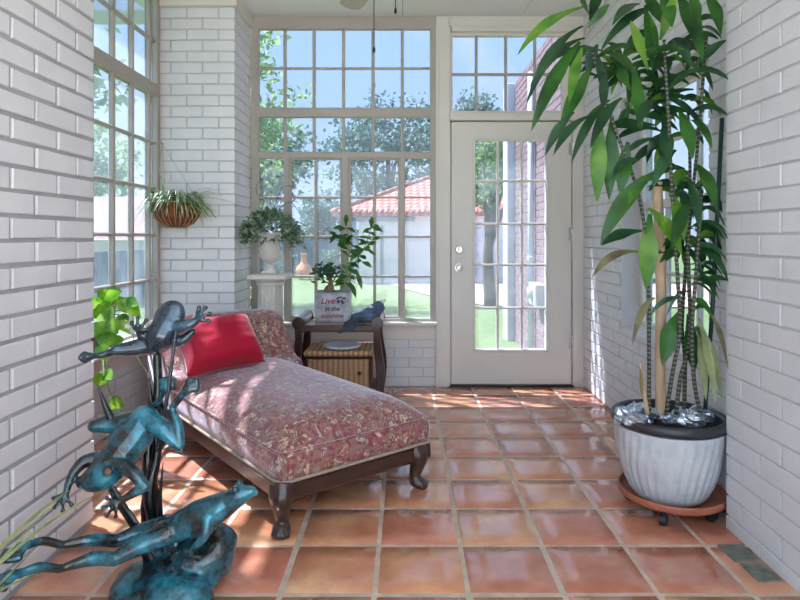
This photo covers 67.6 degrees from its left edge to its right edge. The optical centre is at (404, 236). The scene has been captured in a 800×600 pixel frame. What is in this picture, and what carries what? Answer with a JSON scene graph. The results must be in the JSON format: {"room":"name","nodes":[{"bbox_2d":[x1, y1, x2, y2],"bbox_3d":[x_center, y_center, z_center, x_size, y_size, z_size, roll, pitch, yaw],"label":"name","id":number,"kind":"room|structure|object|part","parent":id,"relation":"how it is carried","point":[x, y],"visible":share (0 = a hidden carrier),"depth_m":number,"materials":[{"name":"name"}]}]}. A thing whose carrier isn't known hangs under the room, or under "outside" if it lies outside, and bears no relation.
{"room":"sunroom","nodes":[
{"label":"sunroom","id":0,"kind":"room"},
{"bbox_2d":[0,0,93,599],"bbox_3d":[-1.477,-0.271,0.703,0.461,2.842,3.405,0,0,0],"label":"wall","id":1,"kind":"structure","parent":0,"point":[47,48],"depth_m":2.07,"materials":[{"name":"brick"}]},
{"bbox_2d":[91,356,147,444],"bbox_3d":[-1.767,0.965,3.277,0.107,0.371,1.745,0,0,0],"label":"wall","id":2,"kind":"structure","parent":0,"point":[129,382],"depth_m":3.68,"materials":[{"name":"brick"}]},
{"bbox_2d":[91,336,146,380],"bbox_3d":[-1.699,0.708,3.277,0.218,0.164,1.745,0,0,0],"label":"windowsill","id":3,"kind":"structure","parent":2,"relation":"on","point":[114,362],"depth_m":3.54,"materials":[{"name":"paint"}]},
{"bbox_2d":[91,286,149,409],"bbox_3d":[-1.482,0.548,3.031,0.223,0.586,0.610,0,0,-36],"label":"pothos","id":4,"kind":"object","parent":3,"relation":"on","point":[106,330],"visible":0.94,"depth_m":3.00,"materials":[{"name":"green plant"}]},
{"bbox_2d":[91,0,159,339],"bbox_3d":[-1.730,-0.450,3.277,0.067,2.480,1.745,0,0,0],"label":"window","id":5,"kind":"structure","parent":2,"relation":"in","point":[149,84],"depth_m":3.76,"materials":[{"name":"glass"}]},
{"bbox_2d":[94,0,144,24],"bbox_3d":[-0.450,-1.865,2.635,4.300,0.170,4.770,0,0,0],"label":"roof eaves","id":6,"kind":"object","parent":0,"point":[100,12],"visible":0.14,"depth_m":4.76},
{"bbox_2d":[160,7,250,313],"bbox_3d":[-1.498,-0.270,4.424,0.635,2.840,0.552,0,0,0],"label":"wall","id":7,"kind":"structure","parent":0,"point":[205,52],"depth_m":4.15,"materials":[{"name":"brick"}]},
{"bbox_2d":[134,141,234,227],"bbox_3d":[-1.505,-0.360,3.996,0.759,0.598,0.308,0,0,0],"label":"hanging basket","id":8,"kind":"object","parent":7,"relation":"hanging from","point":[173,211],"visible":0.96,"depth_m":4.01,"materials":[{"name":"metal"}]},
{"bbox_3d":[-1.575,-0.150,4.045,0.368,0.179,0.186,0,0,0],"label":"wire frame","id":9,"kind":"part","parent":8,"relation":"part of","materials":[{"name":"brown metal"}]},
{"bbox_2d":[159,0,252,27],"bbox_3d":[-1.438,-1.645,4.365,0.553,0.090,0.470,0,0,0],"label":"trim","id":10,"kind":"structure","parent":7,"relation":"attached to","point":[238,5],"depth_m":4.14,"materials":[{"name":"paint"}]},
{"bbox_2d":[134,0,589,16],"bbox_3d":[-0.150,-1.750,2.500,3.600,0.120,4.500,0,0,0],"label":"ceiling","id":11,"kind":"structure","parent":0,"point":[260,8],"depth_m":4.42,"materials":[{"name":"paint"}]},
{"bbox_2d":[340,0,396,52],"bbox_3d":[-0.144,-1.276,2.841,1.170,0.827,1.206,0,0,0],"label":"ceiling fan","id":12,"kind":"object","parent":11,"relation":"hanging from","point":[351,4],"visible":1,"depth_m":3.36,"materials":[{"name":"paint"}]},
{"bbox_3d":[-0.245,-1.318,3.228,0.135,0.031,0.450,0,0,-21],"label":"blade","id":13,"kind":"part","parent":12,"relation":"part of","materials":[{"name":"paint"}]},
{"bbox_2d":[291,340,435,385],"bbox_3d":[-0.471,0.968,4.652,1.422,0.365,0.106,0,0,0],"label":"wall","id":14,"kind":"structure","parent":0,"point":[409,362],"depth_m":4.60,"materials":[{"name":"brick"}]},
{"bbox_2d":[251,16,435,321],"bbox_3d":[-0.467,-0.515,4.593,1.427,2.354,0.084,0,0,0],"label":"window","id":15,"kind":"structure","parent":14,"relation":"in","point":[284,24],"depth_m":4.58,"materials":[{"name":"glass"}]},
{"bbox_2d":[284,322,437,339],"bbox_3d":[-0.466,0.719,4.603,1.432,0.142,0.115,0,0,0],"label":"trim","id":16,"kind":"structure","parent":14,"relation":"on","point":[391,330],"depth_m":4.59,"materials":[{"name":"paint"}]},
{"bbox_2d":[436,16,583,387],"bbox_3d":[0.802,-0.270,4.619,1.134,2.840,0.122,0,0,0],"label":"trim","id":17,"kind":"structure","parent":14,"relation":"attached to","point":[445,25],"depth_m":4.57,"materials":[{"name":"paint"}]},
{"bbox_2d":[451,33,571,111],"bbox_3d":[0.817,-1.277,4.619,0.942,0.662,0.062,0,0,0],"label":"window","id":18,"kind":"structure","parent":17,"relation":"in","point":[564,83],"depth_m":4.60,"materials":[{"name":"paint"}]},
{"bbox_2d":[451,122,572,383],"bbox_3d":[0.822,0.123,4.579,0.934,2.015,0.106,0,0,0],"label":"door","id":19,"kind":"structure","parent":17,"relation":"in","point":[551,364],"depth_m":4.59,"materials":[{"name":"paint"}]},
{"bbox_2d":[449,384,574,387],"bbox_3d":[0.815,1.144,4.645,0.969,0.020,0.150,0,0,0],"label":"threshold","id":20,"kind":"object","parent":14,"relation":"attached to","point":[451,385],"depth_m":4.57,"materials":[{"name":"metal"}]},
{"bbox_2d":[94,249,708,347],"bbox_3d":[0.000,1.575,20.000,120.000,0.550,140.000,0,0,0],"label":"lawn","id":21,"kind":"structure","parent":0,"point":[417,305],"depth_m":13.50,"materials":[{"name":"green plant"}]},
{"bbox_2d":[94,26,138,112],"bbox_3d":[-4.550,-1.333,6.228,3.778,5.424,3.507,0,0,32],"label":"tree","id":22,"kind":"object","parent":21,"relation":"on","point":[98,82],"visible":0.09,"depth_m":7.12,"materials":[{"name":"green plant"}]},
{"bbox_2d":[94,197,144,251],"bbox_3d":[-13.300,0.150,23.000,12.600,3.400,7.000,0,0,0],"label":"house","id":23,"kind":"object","parent":21,"relation":"on","point":[100,203],"visible":0.02,"depth_m":20.70,"materials":[{"name":"white paint"}]},
{"bbox_2d":[94,117,144,196],"bbox_3d":[-17.409,-2.627,30.990,8.646,8.993,6.285,0,0,0],"label":"tree","id":24,"kind":"object","parent":21,"relation":"on","point":[121,172],"visible":0.09,"depth_m":30.85,"materials":[{"name":"green plant"}]},
{"bbox_2d":[94,249,144,302],"bbox_3d":[-6.315,1.050,12.595,0.090,1.500,13.190,0,0,0],"label":"fence","id":25,"kind":"object","parent":21,"relation":"on","point":[121,257],"visible":0.04,"depth_m":13.27,"materials":[{"name":"grey wood"}]},
{"bbox_2d":[139,28,312,207],"bbox_3d":[-4.177,-2.313,13.895,3.944,7.764,3.570,0,0,0],"label":"tree","id":26,"kind":"object","parent":21,"relation":"on","point":[268,137],"visible":0.15,"depth_m":14.20,"materials":[{"name":"green plant"}]},
{"bbox_2d":[260,252,298,272],"bbox_3d":[-6.210,1.251,28.710,1.968,1.179,1.540,0,0,30],"label":"shrub","id":27,"kind":"object","parent":21,"relation":"on","point":[278,266],"visible":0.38,"depth_m":28.44,"materials":[{"name":"green plant"}]},
{"bbox_2d":[250,118,329,231],"bbox_3d":[-8.601,-2.824,33.789,7.832,9.412,6.103,0,0,24],"label":"tree","id":28,"kind":"object","parent":21,"relation":"on","point":[297,147],"visible":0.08,"depth_m":33.50,"materials":[{"name":"green plant"}]},
{"bbox_2d":[295,253,311,279],"bbox_3d":[-4.400,1.289,25.985,0.720,1.137,0.750,0,0,0],"label":"chiminea","id":29,"kind":"object","parent":21,"relation":"on","point":[303,268],"visible":0.87,"depth_m":25.79,"materials":[{"name":"orange ceramic"}]},
{"bbox_2d":[250,239,358,273],"bbox_3d":[-7.505,0.980,30.050,10.990,1.739,0.100,0,0,0],"label":"fence","id":30,"kind":"object","parent":21,"relation":"on","point":[324,245],"visible":0.05,"depth_m":30.00,"materials":[{"name":"grey wood"}]},
{"bbox_2d":[297,182,358,239],"bbox_3d":[-4.374,-0.780,37.241,4.838,5.292,4.297,0,0,-21],"label":"tree","id":31,"kind":"object","parent":21,"relation":"on","point":[325,218],"visible":0.36,"depth_m":36.50,"materials":[{"name":"green plant"}]},
{"bbox_2d":[319,244,351,271],"bbox_3d":[-3.229,1.043,28.604,1.759,1.430,1.525,0,0,19],"label":"shrub","id":32,"kind":"object","parent":21,"relation":"on","point":[334,256],"visible":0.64,"depth_m":28.40,"materials":[{"name":"green plant"}]},
{"bbox_2d":[316,84,429,195],"bbox_3d":[-1.062,-4.399,42.306,10.451,12.583,7.704,0,0,0],"label":"tree","id":33,"kind":"object","parent":21,"relation":"on","point":[422,143],"visible":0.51,"depth_m":41.31,"materials":[{"name":"green plant"}]},
{"bbox_2d":[330,176,502,282],"bbox_3d":[3.320,-0.470,27.467,12.561,4.640,7.866,0,0,0],"label":"house","id":34,"kind":"structure","parent":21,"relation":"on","point":[417,211],"depth_m":24.00,"materials":[{"name":"white paint"}]},
{"bbox_2d":[453,85,502,175],"bbox_3d":[4.348,-3.618,35.976,5.355,10.968,5.783,0,0,0],"label":"tree","id":35,"kind":"object","parent":21,"relation":"on","point":[485,106],"visible":0.11,"depth_m":35.17,"materials":[{"name":"green plant"}]},
{"bbox_2d":[475,142,502,306],"bbox_3d":[1.998,-0.567,13.188,1.860,4.278,1.799,0,0,-35],"label":"tree","id":36,"kind":"object","parent":21,"relation":"on","point":[486,190],"visible":0.39,"depth_m":13.00,"materials":[{"name":"green plant"}]},
{"bbox_3d":[1.998,-1.512,13.188,1.860,2.388,1.799,0,0,-35],"label":"crown","id":37,"kind":"part","parent":36,"relation":"part of","materials":[{"name":"green plant"}]},
{"bbox_2d":[387,282,709,306],"bbox_3d":[5.125,1.658,18.400,11.750,0.324,11.200,0,0,0],"label":"driveway","id":38,"kind":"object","parent":21,"relation":"on","point":[421,287],"visible":0.11,"depth_m":18.59,"materials":[{"name":"concrete"}]},
{"bbox_2d":[9,386,799,599],"bbox_3d":[-0.150,1.210,1.841,3.700,0.121,5.919,0,0,0],"label":"floor","id":39,"kind":"structure","parent":0,"point":[522,499],"depth_m":2.38,"materials":[{"name":"tile"}]},
{"bbox_2d":[0,490,104,591],"bbox_3d":[-0.881,0.632,1.195,0.305,1.033,0.714,0,0,34],"label":"potted grass","id":40,"kind":"object","parent":39,"relation":"on","point":[10,537],"depth_m":1.36,"materials":[{"name":"plant"}]},
{"bbox_2d":[0,300,257,599],"bbox_3d":[-0.859,0.682,1.883,0.713,0.933,0.380,0,0,-25],"label":"sculpture","id":41,"kind":"object","parent":39,"relation":"on","point":[193,550],"visible":1,"depth_m":1.90,"materials":[{"name":"blue metal"}]},
{"bbox_2d":[247,273,292,319],"bbox_3d":[-0.975,0.708,4.330,0.276,0.885,0.276,0,0,0],"label":"pedestal","id":42,"kind":"object","parent":39,"relation":"on","point":[270,286],"visible":0.36,"depth_m":4.25,"materials":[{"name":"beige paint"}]},
{"bbox_2d":[238,176,306,273],"bbox_3d":[-0.932,-0.085,4.316,0.476,0.699,0.429,0,0,0],"label":"urn planter","id":43,"kind":"object","parent":42,"relation":"on","point":[270,251],"visible":1,"depth_m":4.25,"materials":[{"name":"beige paint"}]},
{"bbox_2d":[147,308,430,539],"bbox_3d":[-0.732,0.809,3.187,0.820,0.677,1.799,0,0,-39],"label":"chaise longue","id":44,"kind":"object","parent":39,"relation":"on","point":[294,430],"visible":0.73,"depth_m":2.64,"materials":[{"name":"red fabric"}]},
{"bbox_2d":[177,314,264,378],"bbox_3d":[-1.023,0.593,3.282,0.454,0.327,0.319,0,0,-42],"label":"throw pillow","id":45,"kind":"object","parent":44,"relation":"on","point":[228,342],"visible":0.81,"depth_m":3.18,"materials":[{"name":"red fabric"}]},
{"bbox_3d":[-0.474,1.041,2.308,0.110,0.212,0.109,0,0,-39],"label":"leg","id":46,"kind":"part","parent":44,"relation":"part of","materials":[{"name":"brown wood"}]},
{"bbox_3d":[-0.704,0.984,3.172,0.777,0.081,1.676,0,0,-39],"label":"frame","id":47,"kind":"part","parent":44,"relation":"part of","materials":[{"name":"brown wood"}]},
{"bbox_3d":[-0.633,0.835,3.085,0.785,0.219,1.460,0,0,-39],"label":"seat","id":48,"kind":"part","parent":44,"relation":"part of","materials":[{"name":"red fabric"}]},
{"bbox_3d":[-0.685,0.942,3.149,0.795,0.012,1.635,0,0,-39],"label":"braid trim","id":49,"kind":"part","parent":44,"relation":"part of","materials":[{"name":"fabric"}]},
{"bbox_3d":[0.050,1.041,2.744,0.108,0.213,0.110,0,0,-39],"label":"leg","id":50,"kind":"part","parent":44,"relation":"part of","materials":[{"name":"brown wood"}]},
{"bbox_2d":[292,310,386,392],"bbox_3d":[-0.456,0.845,4.250,0.644,0.610,0.420,0,0,0],"label":"side table","id":51,"kind":"object","parent":39,"relation":"on","point":[356,365],"visible":0.76,"depth_m":4.07,"materials":[{"name":"brown wood"}]},
{"bbox_3d":[-0.728,0.845,4.060,0.100,0.610,0.040,0,0,0],"label":"leg","id":52,"kind":"part","parent":51,"relation":"part of","materials":[{"name":"brown wood"}]},
{"bbox_3d":[-0.728,0.845,4.440,0.100,0.610,0.040,0,0,0],"label":"leg","id":53,"kind":"part","parent":51,"relation":"part of","materials":[{"name":"brown wood"}]},
{"bbox_3d":[-0.456,0.935,4.085,0.420,0.199,0.030,0,0,0],"label":"drawer","id":54,"kind":"part","parent":51,"relation":"part of","materials":[{"name":"wicker"}]},
{"bbox_3d":[-0.456,0.940,4.250,0.532,0.251,0.360,0,0,0],"label":"box frame","id":55,"kind":"part","parent":51,"relation":"part of","materials":[{"name":"beige wicker"}]},
{"bbox_2d":[323,341,360,350],"bbox_3d":[-0.440,0.762,4.170,0.268,0.030,0.268,0,0,0],"label":"plate","id":56,"kind":"object","parent":51,"relation":"on","point":[335,345],"visible":1,"depth_m":4.22,"materials":[{"name":"white ceramic"}]},
{"bbox_2d":[309,215,382,321],"bbox_3d":[-0.423,0.218,4.302,0.536,0.762,0.258,0,0,0],"label":"potted plant","id":57,"kind":"object","parent":51,"relation":"on","point":[331,305],"visible":1,"depth_m":4.26,"materials":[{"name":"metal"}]},
{"bbox_3d":[-0.516,0.494,4.309,0.252,0.209,0.204,0,0,0],"label":"pot","id":58,"kind":"part","parent":57,"relation":"part of","materials":[{"name":"metal"}]},
{"bbox_3d":[-0.362,0.181,4.299,0.256,0.492,0.052,0,0,0],"label":"sprig stem","id":59,"kind":"part","parent":57,"relation":"part of","materials":[{"name":"green plant"}]},
{"bbox_2d":[338,298,385,333],"bbox_3d":[-0.295,0.542,4.129,0.391,0.214,0.154,0,0,-30],"label":"figurine","id":60,"kind":"object","parent":51,"relation":"on","point":[365,315],"visible":0.93,"depth_m":4.10,"materials":[{"name":"ceramic"}]},
{"bbox_3d":[-0.184,0.845,4.060,0.100,0.610,0.040,0,0,0],"label":"leg","id":61,"kind":"part","parent":51,"relation":"part of","materials":[{"name":"brown wood"}]},
{"bbox_3d":[-0.184,0.845,4.440,0.100,0.610,0.040,0,0,0],"label":"leg","id":62,"kind":"part","parent":51,"relation":"part of","materials":[{"name":"brown wood"}]},
{"bbox_2d":[617,472,727,526],"bbox_3d":[1.130,1.104,2.540,0.434,0.092,0.434,0,0,0],"label":"caddy","id":63,"kind":"object","parent":39,"relation":"on","point":[716,502],"visible":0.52,"depth_m":2.40,"materials":[{"name":"ceramic"}]},
{"bbox_2d":[518,0,727,507],"bbox_3d":[0.905,0.035,2.526,0.906,2.111,0.493,0,0,0],"label":"plant","id":64,"kind":"object","parent":63,"relation":"on","point":[671,452],"visible":1,"depth_m":2.42,"materials":[{"name":"green plant"}]},
{"bbox_3d":[1.118,0.941,2.540,0.444,0.301,0.444,0,0,0],"label":"pot","id":65,"kind":"part","parent":64,"relation":"part of","materials":[{"name":"white ceramic"}]},
{"bbox_2d":[717,544,782,582],"bbox_3d":[1.214,1.151,2.112,0.097,0.009,0.245,0,0,0],"label":"tiles","id":66,"kind":"object","parent":39,"relation":"in","point":[760,572],"depth_m":2.10,"materials":[{"name":"grey tile"}]},
{"bbox_2d":[515,38,560,347],"bbox_3d":[1.613,-0.299,6.350,0.310,3.501,3.200,0,0,0],"label":"wall","id":67,"kind":"structure","parent":0,"point":[521,85],"depth_m":7.13,"materials":[{"name":"red brick"}]},
{"bbox_2d":[503,83,514,340],"bbox_3d":[1.540,-0.275,8.130,0.360,3.550,0.340,0,0,0],"label":"trim","id":68,"kind":"structure","parent":67,"relation":"attached to","point":[508,147],"depth_m":7.96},
{"bbox_2d":[527,72,535,347],"bbox_3d":[1.419,-0.250,6.720,0.078,3.200,0.100,0,0,0],"label":"downspout","id":69,"kind":"object","parent":67,"relation":"attached to","point":[530,257],"visible":0.7,"depth_m":6.69,"materials":[{"name":"white metal"}]},
{"bbox_2d":[527,282,544,306],"bbox_3d":[1.377,0.610,6.370,0.150,0.240,0.340,0,0,0],"label":"meter box","id":70,"kind":"object","parent":67,"relation":"attached to","point":[536,290],"visible":0.98,"depth_m":6.21,"materials":[{"name":"paint"}]},
{"bbox_2d":[584,0,727,489],"bbox_3d":[1.472,-0.270,3.483,0.209,2.840,2.234,0,0,0],"label":"wall","id":71,"kind":"structure","parent":0,"point":[611,296],"depth_m":3.81,"materials":[{"name":"brick"}]},
{"bbox_2d":[622,60,708,353],"bbox_3d":[1.456,-0.139,3.255,0.169,1.462,1.110,0,0,0],"label":"window","id":72,"kind":"structure","parent":71,"relation":"in","point":[644,167],"depth_m":3.43,"materials":[{"name":"paint"}]},
{"bbox_3d":[1.456,0.571,3.255,0.169,0.042,1.108,0,0,0],"label":"sill","id":73,"kind":"part","parent":72,"relation":"part of","materials":[{"name":"paint"}]},
{"bbox_2d":[726,0,799,593],"bbox_3d":[1.397,-0.270,0.683,0.258,2.841,3.366,0,0,0],"label":"wall","id":74,"kind":"structure","parent":0,"point":[763,37],"depth_m":2.12,"materials":[{"name":"brick"}]}
]}

